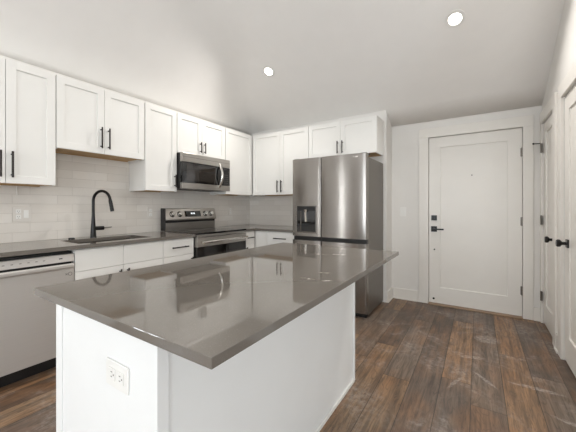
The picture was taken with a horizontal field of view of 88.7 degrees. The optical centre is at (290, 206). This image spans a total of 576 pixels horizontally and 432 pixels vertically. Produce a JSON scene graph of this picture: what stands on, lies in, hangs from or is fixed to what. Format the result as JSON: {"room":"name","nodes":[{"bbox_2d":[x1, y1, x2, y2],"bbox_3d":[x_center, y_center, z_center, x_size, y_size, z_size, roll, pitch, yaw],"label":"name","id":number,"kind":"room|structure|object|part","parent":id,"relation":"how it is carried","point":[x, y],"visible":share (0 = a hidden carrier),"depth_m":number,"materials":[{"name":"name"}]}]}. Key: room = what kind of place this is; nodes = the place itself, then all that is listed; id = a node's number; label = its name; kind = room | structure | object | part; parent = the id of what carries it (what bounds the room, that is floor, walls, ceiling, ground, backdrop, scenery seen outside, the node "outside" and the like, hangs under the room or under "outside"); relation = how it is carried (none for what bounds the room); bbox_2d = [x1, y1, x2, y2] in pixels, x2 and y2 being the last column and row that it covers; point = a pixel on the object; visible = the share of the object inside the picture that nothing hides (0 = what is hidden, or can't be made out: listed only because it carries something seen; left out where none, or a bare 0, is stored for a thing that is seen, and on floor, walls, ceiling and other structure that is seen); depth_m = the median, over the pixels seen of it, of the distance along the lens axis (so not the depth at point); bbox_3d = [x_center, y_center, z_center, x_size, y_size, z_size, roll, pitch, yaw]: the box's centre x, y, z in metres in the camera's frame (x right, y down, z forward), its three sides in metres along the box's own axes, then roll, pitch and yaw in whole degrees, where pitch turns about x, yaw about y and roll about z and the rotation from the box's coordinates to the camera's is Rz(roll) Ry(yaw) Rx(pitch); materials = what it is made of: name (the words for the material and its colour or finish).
{"room":"kitchen","nodes":[
{"label":"kitchen","id":0,"kind":"room"},
{"bbox_2d":[0,55,249,196],"bbox_3d":[-2.829,-0.001,1.587,0.120,2.395,7.845,0,0,32],"label":"wall","id":1,"kind":"structure","parent":0,"point":[55,73],"depth_m":2.96,"materials":[{"name":"paint"}]},
{"bbox_2d":[13,207,30,221],"bbox_3d":[-2.214,0.059,2.429,0.009,0.120,0.118,0,0,32],"label":"wall outlet","id":2,"kind":"object","parent":1,"relation":"attached to","point":[19,213],"visible":1,"depth_m":2.42,"materials":[{"name":"beige plastic"}]},
{"bbox_2d":[0,57,54,186],"bbox_3d":[-2.169,-0.622,2.198,0.333,0.907,0.600,0,0,32],"label":"upper cabinet","id":3,"kind":"object","parent":1,"relation":"attached to","point":[27,93],"visible":1,"depth_m":2.23,"materials":[{"name":"paint"}]},
{"bbox_3d":[-2.061,-0.309,2.091,0.037,0.190,0.013,0,0,32],"label":"handle","id":4,"kind":"part","parent":3,"relation":"part of","materials":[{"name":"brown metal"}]},
{"bbox_3d":[-2.148,-0.623,2.007,0.019,0.900,0.297,0,0,32],"label":"door","id":5,"kind":"part","parent":3,"relation":"part of","materials":[{"name":"paint"}]},
{"bbox_3d":[-2.027,-0.309,2.145,0.037,0.190,0.013,0,0,32],"label":"handle","id":6,"kind":"part","parent":3,"relation":"part of","materials":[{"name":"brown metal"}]},
{"bbox_2d":[55,75,143,161],"bbox_3d":[-1.806,-0.777,2.770,0.333,0.598,0.748,0,0,32],"label":"upper cabinet","id":7,"kind":"object","parent":1,"relation":"attached to","point":[91,121],"visible":0.93,"depth_m":2.65,"materials":[{"name":"paint"}]},
{"bbox_3d":[-1.807,-0.777,2.544,0.019,0.591,0.362,0,0,32],"label":"door","id":8,"kind":"part","parent":7,"relation":"part of","materials":[{"name":"paint"}]},
{"bbox_3d":[-1.668,-0.623,2.710,0.037,0.190,0.013,0,0,32],"label":"handle","id":9,"kind":"part","parent":7,"relation":"part of","materials":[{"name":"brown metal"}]},
{"bbox_3d":[-1.606,-0.777,2.860,0.019,0.591,0.380,0,0,32],"label":"door","id":10,"kind":"part","parent":7,"relation":"part of","materials":[{"name":"paint"}]},
{"bbox_2d":[0,153,249,243],"bbox_3d":[-1.679,-0.088,3.283,0.003,0.775,3.742,0,0,32],"label":"backsplash","id":11,"kind":"structure","parent":1,"relation":"attached to","point":[63,210],"depth_m":2.86,"materials":[{"name":"tile"}]},
{"bbox_2d":[147,207,152,217],"bbox_3d":[-1.609,0.065,3.381,0.009,0.117,0.074,0,0,32],"label":"wall outlet","id":12,"kind":"object","parent":1,"relation":"attached to","point":[149,209],"visible":1,"depth_m":3.37,"materials":[{"name":"beige plastic"}]},
{"bbox_2d":[129,102,176,192],"bbox_3d":[-1.500,-0.622,3.251,0.333,0.907,0.376,0,0,32],"label":"upper cabinet","id":13,"kind":"object","parent":1,"relation":"attached to","point":[157,172],"visible":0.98,"depth_m":3.16,"materials":[{"name":"paint"}]},
{"bbox_3d":[-1.399,-0.623,3.187,0.019,0.900,0.373,0,0,32],"label":"door","id":14,"kind":"part","parent":13,"relation":"part of","materials":[{"name":"paint"}]},
{"bbox_2d":[177,112,224,159],"bbox_3d":[-1.194,-0.848,3.732,0.333,0.456,0.752,0,0,32],"label":"upper cabinet","id":15,"kind":"object","parent":1,"relation":"attached to","point":[194,135],"visible":0.73,"depth_m":3.61,"materials":[{"name":"paint"}]},
{"bbox_3d":[-1.199,-0.848,3.501,0.019,0.449,0.353,0,0,32],"label":"door","id":16,"kind":"part","parent":15,"relation":"part of","materials":[{"name":"paint"}]},
{"bbox_2d":[177,152,229,191],"bbox_3d":[-1.144,-0.411,3.700,0.447,0.412,0.755,0,0,32],"label":"microwave","id":17,"kind":"object","parent":15,"relation":"attached to","point":[195,172],"visible":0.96,"depth_m":3.54,"materials":[{"name":"silver metal"}]},
{"bbox_3d":[-1.028,-0.393,3.627,0.035,0.234,0.755,0,0,32],"label":"door","id":18,"kind":"part","parent":17,"relation":"part of","materials":[{"name":"black glass"}]},
{"bbox_3d":[-1.027,-0.240,3.626,0.037,0.068,0.755,0,0,32],"label":"trim","id":19,"kind":"part","parent":17,"relation":"part of","materials":[{"name":"metal"}]},
{"bbox_3d":[-0.890,-0.399,3.761,0.082,0.311,0.032,0,0,32],"label":"handle","id":20,"kind":"part","parent":17,"relation":"part of","materials":[{"name":"metal"}]},
{"bbox_3d":[-0.998,-0.848,3.818,0.019,0.449,0.393,0,0,32],"label":"door","id":21,"kind":"part","parent":15,"relation":"part of","materials":[{"name":"paint"}]},
{"bbox_2d":[210,128,251,195],"bbox_3d":[-0.856,-0.622,4.298,0.296,0.907,0.554,0,0,32],"label":"upper cabinet","id":22,"kind":"object","parent":1,"relation":"attached to","point":[238,145],"visible":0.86,"depth_m":4.22,"materials":[{"name":"paint"}]},
{"bbox_3d":[-0.739,-0.623,4.224,0.019,0.900,0.552,0,0,32],"label":"door","id":23,"kind":"part","parent":22,"relation":"part of","materials":[{"name":"paint"}]},
{"bbox_2d":[0,0,564,134],"bbox_3d":[0.075,-2.220,-0.071,6.679,2.378,8.234,0,0,32],"label":"ceiling","id":24,"kind":"structure","parent":0,"point":[202,59],"depth_m":3.00,"materials":[{"name":"paint"}]},
{"bbox_2d":[262,66,274,76],"bbox_3d":[-0.272,-1.668,3.631,0.160,0.082,0.142,0,0,32],"label":"recessed light","id":25,"kind":"object","parent":24,"relation":"in","point":[268,71],"visible":1,"depth_m":3.63,"materials":[{"name":"white plastic"}]},
{"bbox_2d":[445,9,465,27],"bbox_3d":[1.443,-1.648,2.584,0.160,0.082,0.142,0,0,32],"label":"recessed light","id":26,"kind":"object","parent":24,"relation":"in","point":[455,18],"visible":1,"depth_m":2.58,"materials":[{"name":"white plastic"}]},
{"bbox_2d":[0,298,575,431],"bbox_3d":[0.081,1.226,-0.052,6.850,0.060,8.600,0,0,32],"label":"floor","id":27,"kind":"structure","parent":0,"point":[420,367],"depth_m":2.00,"materials":[{"name":"wood"}]},
{"bbox_2d":[0,250,73,387],"bbox_3d":[-2.028,0.765,2.108,0.613,0.862,0.602,0,0,32],"label":"dishwasher","id":28,"kind":"object","parent":27,"relation":"on","point":[27,320],"visible":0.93,"depth_m":1.99,"materials":[{"name":"silver metal"}]},
{"bbox_2d":[0,250,71,260],"bbox_3d":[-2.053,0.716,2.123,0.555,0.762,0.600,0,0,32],"label":"control panel","id":29,"kind":"object","parent":28,"relation":"in","point":[59,252],"depth_m":2.05,"materials":[{"name":"plastic"}]},
{"bbox_3d":[-1.786,0.436,1.954,0.039,0.034,0.592,0,0,32],"label":"handle","id":30,"kind":"part","parent":28,"relation":"part of","materials":[{"name":"metal"}]},
{"bbox_3d":[-1.799,0.378,1.962,0.042,0.054,0.602,0,0,32],"label":"control panel","id":31,"kind":"part","parent":28,"relation":"part of","materials":[{"name":"metal"}]},
{"bbox_2d":[69,240,162,280],"bbox_3d":[-1.668,0.759,2.681,0.646,0.875,0.738,0,0,32],"label":"base cabinet","id":32,"kind":"object","parent":27,"relation":"on","point":[97,261],"visible":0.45,"depth_m":2.47,"materials":[{"name":"paint"}]},
{"bbox_2d":[0,231,195,257],"bbox_3d":[-1.749,0.304,2.570,0.641,0.030,1.744,0,0,32],"label":"countertop","id":33,"kind":"structure","parent":32,"relation":"on","point":[55,245],"depth_m":2.39,"materials":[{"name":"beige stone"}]},
{"bbox_2d":[90,190,113,237],"bbox_3d":[-1.769,0.064,2.817,0.251,0.450,0.129,0,0,8],"label":"faucet","id":34,"kind":"object","parent":33,"relation":"on","point":[94,227],"visible":0.98,"depth_m":2.78,"materials":[{"name":"black metal"}]},
{"bbox_3d":[-1.782,-0.046,2.776,0.210,0.230,0.025,0,0,11],"label":"spout","id":35,"kind":"part","parent":34,"relation":"part of","materials":[{"name":"black metal"}]},
{"bbox_2d":[78,238,135,243],"bbox_3d":[-1.645,0.422,2.668,0.402,0.204,0.652,0,0,32],"label":"sink","id":36,"kind":"object","parent":33,"relation":"in","point":[125,238],"visible":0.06,"depth_m":2.81,"materials":[{"name":"metal"}]},
{"bbox_3d":[-1.535,0.793,2.374,0.019,0.596,0.359,0,0,32],"label":"door","id":37,"kind":"part","parent":32,"relation":"part of","materials":[{"name":"paint"}]},
{"bbox_3d":[-1.337,0.793,2.686,0.019,0.596,0.373,0,0,32],"label":"door","id":38,"kind":"part","parent":32,"relation":"part of","materials":[{"name":"paint"}]},
{"bbox_2d":[162,237,193,263],"bbox_3d":[-1.373,0.759,3.147,0.646,0.875,0.360,0,0,32],"label":"base cabinet","id":39,"kind":"object","parent":27,"relation":"on","point":[174,250],"visible":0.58,"depth_m":2.98,"materials":[{"name":"paint"}]},
{"bbox_3d":[-1.139,0.793,2.998,0.019,0.596,0.357,0,0,32],"label":"door","id":40,"kind":"part","parent":39,"relation":"part of","materials":[{"name":"paint"}]},
{"bbox_2d":[161,208,247,258],"bbox_3d":[-1.023,0.596,3.613,0.698,1.162,0.790,0,0,32],"label":"range","id":41,"kind":"object","parent":27,"relation":"on","point":[209,240],"visible":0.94,"depth_m":3.54,"materials":[{"name":"silver metal"}]},
{"bbox_3d":[-1.277,0.090,3.775,0.094,0.151,0.780,0,0,32],"label":"control panel","id":42,"kind":"part","parent":41,"relation":"part of","materials":[{"name":"metal"}]},
{"bbox_2d":[165,227,245,234],"bbox_3d":[-1.019,0.292,3.611,0.565,0.021,0.788,0,0,32],"label":"cooktop","id":43,"kind":"object","parent":41,"relation":"in","point":[191,230],"depth_m":3.51,"materials":[{"name":"black glass"}]},
{"bbox_3d":[-0.800,0.385,3.473,0.048,0.100,0.780,0,0,32],"label":"oven door","id":44,"kind":"part","parent":41,"relation":"part of","materials":[{"name":"metal"}]},
{"bbox_3d":[-0.801,0.686,3.473,0.046,0.501,0.780,0,0,32],"label":"door glass","id":45,"kind":"part","parent":41,"relation":"part of","materials":[{"name":"black glass"}]},
{"bbox_3d":[-0.802,0.316,3.473,0.047,0.026,0.784,0,0,32],"label":"rail","id":46,"kind":"part","parent":41,"relation":"part of","materials":[{"name":"metal"}]},
{"bbox_3d":[-0.754,0.382,3.443,0.062,0.027,0.718,0,0,32],"label":"handle","id":47,"kind":"part","parent":41,"relation":"part of","materials":[{"name":"metal"}]},
{"bbox_2d":[56,282,354,431],"bbox_3d":[-0.233,0.757,1.580,0.669,0.878,1.492,0,0,32],"label":"kitchen island","id":48,"kind":"object","parent":27,"relation":"on","point":[294,378],"visible":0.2,"depth_m":1.05,"materials":[{"name":"paint"}]},
{"bbox_3d":[-0.607,0.757,0.960,0.628,0.878,0.035,0,0,32],"label":"panel","id":49,"kind":"part","parent":48,"relation":"part of","materials":[{"name":"paint"}]},
{"bbox_2d":[106,357,128,395],"bbox_3d":[-0.517,0.502,0.876,0.122,0.078,0.009,0,0,32],"label":"wall outlet","id":50,"kind":"object","parent":48,"relation":"attached to","point":[117,374],"visible":1,"depth_m":0.87,"materials":[{"name":"white plastic"}]},
{"bbox_2d":[109,366,114,381],"bbox_3d":[-0.537,0.502,0.886,0.034,0.036,0.003,0,0,32],"label":"socket","id":51,"kind":"object","parent":50,"relation":"attached to","point":[111,368],"depth_m":0.88,"materials":[{"name":"white plastic"}]},
{"bbox_2d":[117,371,122,386],"bbox_3d":[-0.499,0.502,0.861,0.034,0.036,0.003,0,0,32],"label":"socket","id":52,"kind":"object","parent":50,"relation":"attached to","point":[119,373],"depth_m":0.86,"materials":[{"name":"white plastic"}]},
{"bbox_2d":[34,242,398,369],"bbox_3d":[-0.109,0.305,1.498,0.918,0.024,1.612,0,0,32],"label":"island countertop","id":53,"kind":"structure","parent":48,"relation":"on","point":[206,311],"depth_m":0.99,"materials":[{"name":"grey stone"}]},
{"bbox_3d":[0.050,1.185,1.411,0.010,0.022,1.430,0,0,32],"label":"shoe trim","id":54,"kind":"part","parent":48,"relation":"part of","materials":[{"name":"paint"}]},
{"bbox_3d":[0.176,0.757,2.192,0.628,0.878,0.020,0,0,32],"label":"panel","id":55,"kind":"part","parent":48,"relation":"part of","materials":[{"name":"paint"}]},
{"bbox_2d":[244,231,254,248],"bbox_3d":[-0.787,0.759,4.069,0.646,0.875,0.210,0,0,32],"label":"base cabinet","id":56,"kind":"object","parent":27,"relation":"on","point":[250,241],"visible":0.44,"depth_m":3.93,"materials":[{"name":"paint"}]},
{"bbox_3d":[-0.553,0.793,3.921,0.019,0.596,0.207,0,0,32],"label":"door","id":57,"kind":"part","parent":56,"relation":"part of","materials":[{"name":"paint"}]},
{"bbox_2d":[255,231,293,246],"bbox_3d":[-0.058,0.759,4.079,0.640,0.875,0.646,0,0,32],"label":"base cabinet","id":58,"kind":"object","parent":27,"relation":"on","point":[262,238],"visible":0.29,"depth_m":3.86,"materials":[{"name":"paint"}]},
{"bbox_2d":[222,224,292,232],"bbox_3d":[-0.366,0.304,4.168,1.262,0.030,0.837,0,0,32],"label":"countertop","id":59,"kind":"structure","parent":58,"relation":"on","point":[250,227],"depth_m":4.12,"materials":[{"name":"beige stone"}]},
{"bbox_3d":[-0.123,0.410,3.793,0.439,0.164,0.019,0,0,32],"label":"drawer","id":60,"kind":"part","parent":58,"relation":"part of","materials":[{"name":"paint"}]},
{"bbox_2d":[293,152,382,317],"bbox_3d":[0.579,0.307,3.616,0.920,1.779,0.704,0,0,32],"label":"refrigerator","id":61,"kind":"object","parent":27,"relation":"on","point":[338,199],"visible":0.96,"depth_m":3.31,"materials":[{"name":"silver metal"}]},
{"bbox_3d":[0.202,0.766,3.525,0.383,0.740,0.076,0,0,32],"label":"door","id":62,"kind":"part","parent":61,"relation":"part of","materials":[{"name":"metal"}]},
{"bbox_3d":[0.202,-0.113,3.525,0.383,0.922,0.076,0,0,32],"label":"door","id":63,"kind":"part","parent":61,"relation":"part of","materials":[{"name":"metal"}]},
{"bbox_3d":[0.591,0.766,3.273,0.532,0.740,0.084,0,0,32],"label":"door","id":64,"kind":"part","parent":61,"relation":"part of","materials":[{"name":"metal"}]},
{"bbox_3d":[0.591,-0.113,3.273,0.532,0.922,0.084,0,0,32],"label":"door","id":65,"kind":"part","parent":61,"relation":"part of","materials":[{"name":"metal"}]},
{"bbox_2d":[250,110,391,302],"bbox_3d":[0.313,-0.254,4.465,2.338,2.900,0.383,0,0,32],"label":"wall","id":66,"kind":"structure","parent":0,"point":[386,159],"depth_m":3.76,"materials":[{"name":"paint"}]},
{"bbox_2d":[250,196,292,225],"bbox_3d":[-0.137,0.060,4.522,1.272,0.458,0.003,0,0,32],"label":"backsplash","id":67,"kind":"structure","parent":66,"relation":"attached to","point":[264,210],"depth_m":4.62,"materials":[{"name":"tile"}]},
{"bbox_2d":[253,127,308,195],"bbox_3d":[-0.099,-0.622,4.299,0.959,0.907,0.333,0,0,32],"label":"upper cabinet","id":68,"kind":"object","parent":66,"relation":"attached to","point":[274,153],"visible":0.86,"depth_m":4.20,"materials":[{"name":"paint"}]},
{"bbox_3d":[-0.357,-0.623,4.321,0.496,0.900,0.019,0,0,32],"label":"door","id":69,"kind":"part","parent":68,"relation":"part of","materials":[{"name":"paint"}]},
{"bbox_3d":[0.048,-0.623,4.064,0.457,0.900,0.019,0,0,32],"label":"door","id":70,"kind":"part","parent":68,"relation":"part of","materials":[{"name":"paint"}]},
{"bbox_2d":[309,115,383,157],"bbox_3d":[0.693,-0.857,3.796,0.909,0.438,0.333,0,0,32],"label":"upper cabinet","id":71,"kind":"object","parent":66,"relation":"attached to","point":[364,134],"visible":0.77,"depth_m":3.65,"materials":[{"name":"paint"}]},
{"bbox_3d":[0.437,-0.857,3.816,0.451,0.431,0.019,0,0,32],"label":"door","id":72,"kind":"part","parent":71,"relation":"part of","materials":[{"name":"paint"}]},
{"bbox_3d":[0.820,-0.857,3.573,0.452,0.431,0.019,0,0,32],"label":"door","id":73,"kind":"part","parent":71,"relation":"part of","materials":[{"name":"paint"}]},
{"bbox_2d":[386,287,392,302],"bbox_3d":[1.279,1.129,3.780,0.026,0.135,0.263,0,0,32],"label":"baseboard","id":74,"kind":"structure","parent":66,"relation":"attached to","point":[389,294],"depth_m":3.75,"materials":[{"name":"paint"}]},
{"bbox_2d":[392,106,541,316],"bbox_3d":[2.066,-0.103,3.507,1.649,2.600,0.120,0,0,32],"label":"wall","id":75,"kind":"structure","parent":0,"point":[405,138],"depth_m":3.75,"materials":[{"name":"paint"}]},
{"bbox_2d":[400,207,405,215],"bbox_3d":[1.458,0.066,3.817,0.070,0.118,0.008,0,0,32],"label":"light switch","id":76,"kind":"object","parent":75,"relation":"attached to","point":[402,209],"visible":1,"depth_m":3.81,"materials":[{"name":"white plastic"}]},
{"bbox_2d":[393,287,418,301],"bbox_3d":[1.484,1.129,3.790,0.311,0.135,0.026,0,0,32],"label":"baseboard","id":77,"kind":"structure","parent":75,"relation":"attached to","point":[398,293],"depth_m":3.79,"materials":[{"name":"paint"}]},
{"bbox_2d":[428,302,522,318],"bbox_3d":[2.104,1.190,3.412,0.922,0.013,0.100,0,0,32],"label":"threshold","id":78,"kind":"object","parent":75,"relation":"attached to","point":[430,303],"depth_m":3.36,"materials":[{"name":"brown wood"}]},
{"bbox_2d":[429,128,522,315],"bbox_3d":[2.112,0.165,3.417,0.923,2.035,0.098,0,0,32],"label":"door","id":79,"kind":"structure","parent":75,"relation":"in","point":[476,219],"depth_m":3.40,"materials":[{"name":"paint"}]},
{"bbox_3d":[1.792,0.273,3.595,0.143,0.067,0.054,0,0,32],"label":"lever handle","id":80,"kind":"part","parent":79,"relation":"part of","materials":[{"name":"black metal"}]},
{"bbox_2d":[419,115,533,319],"bbox_3d":[2.118,0.113,3.451,1.120,2.167,0.118,0,0,32],"label":"trim","id":81,"kind":"structure","parent":75,"relation":"attached to","point":[527,122],"depth_m":3.29,"materials":[{"name":"paint"}]},
{"bbox_2d":[533,307,539,321],"bbox_3d":[2.592,1.129,3.087,0.069,0.135,0.026,0,0,32],"label":"baseboard","id":82,"kind":"structure","parent":75,"relation":"attached to","point":[536,311],"depth_m":3.09,"materials":[{"name":"paint"}]},
{"bbox_2d":[542,0,575,359],"bbox_3d":[2.181,-0.551,2.262,0.120,3.496,1.858,0,0,32],"label":"wall","id":83,"kind":"structure","parent":0,"point":[564,54],"depth_m":2.30,"materials":[{"name":"paint"}]},
{"bbox_2d":[532,114,551,335],"bbox_3d":[2.433,0.166,2.809,0.131,2.037,0.555,0,0,32],"label":"door","id":84,"kind":"structure","parent":83,"relation":"in","point":[548,124],"depth_m":2.88,"materials":[{"name":"paint"}]},
{"bbox_3d":[2.296,0.291,2.610,0.069,0.062,0.062,0,0,32],"label":"knob","id":85,"kind":"part","parent":84,"relation":"part of","materials":[{"name":"black metal"}]},
{"bbox_2d":[540,91,557,346],"bbox_3d":[2.470,0.113,2.753,0.118,2.167,0.710,0,0,32],"label":"trim","id":86,"kind":"structure","parent":83,"relation":"attached to","point":[552,105],"depth_m":2.53,"materials":[{"name":"paint"}]},
{"bbox_2d":[554,333,557,353],"bbox_3d":[2.206,1.129,2.437,0.026,0.135,0.104,0,0,32],"label":"baseboard","id":87,"kind":"structure","parent":83,"relation":"attached to","point":[556,347],"depth_m":2.43,"materials":[{"name":"paint"}]},
{"bbox_2d":[555,84,575,376],"bbox_3d":[1.919,0.166,1.979,0.109,2.037,0.765,0,0,32],"label":"door","id":88,"kind":"structure","parent":83,"relation":"in","point":[570,99],"depth_m":2.19,"materials":[{"name":"paint"}]},
{"bbox_3d":[2.055,0.277,2.230,0.069,0.062,0.062,0,0,32],"label":"knob","id":89,"kind":"part","parent":88,"relation":"part of","materials":[{"name":"black metal"}]},
{"bbox_2d":[558,61,575,359],"bbox_3d":[1.965,0.113,1.958,0.118,2.167,0.962,0,0,32],"label":"trim","id":90,"kind":"structure","parent":83,"relation":"attached to","point":[569,79],"depth_m":2.31,"materials":[{"name":"paint"}]}
]}

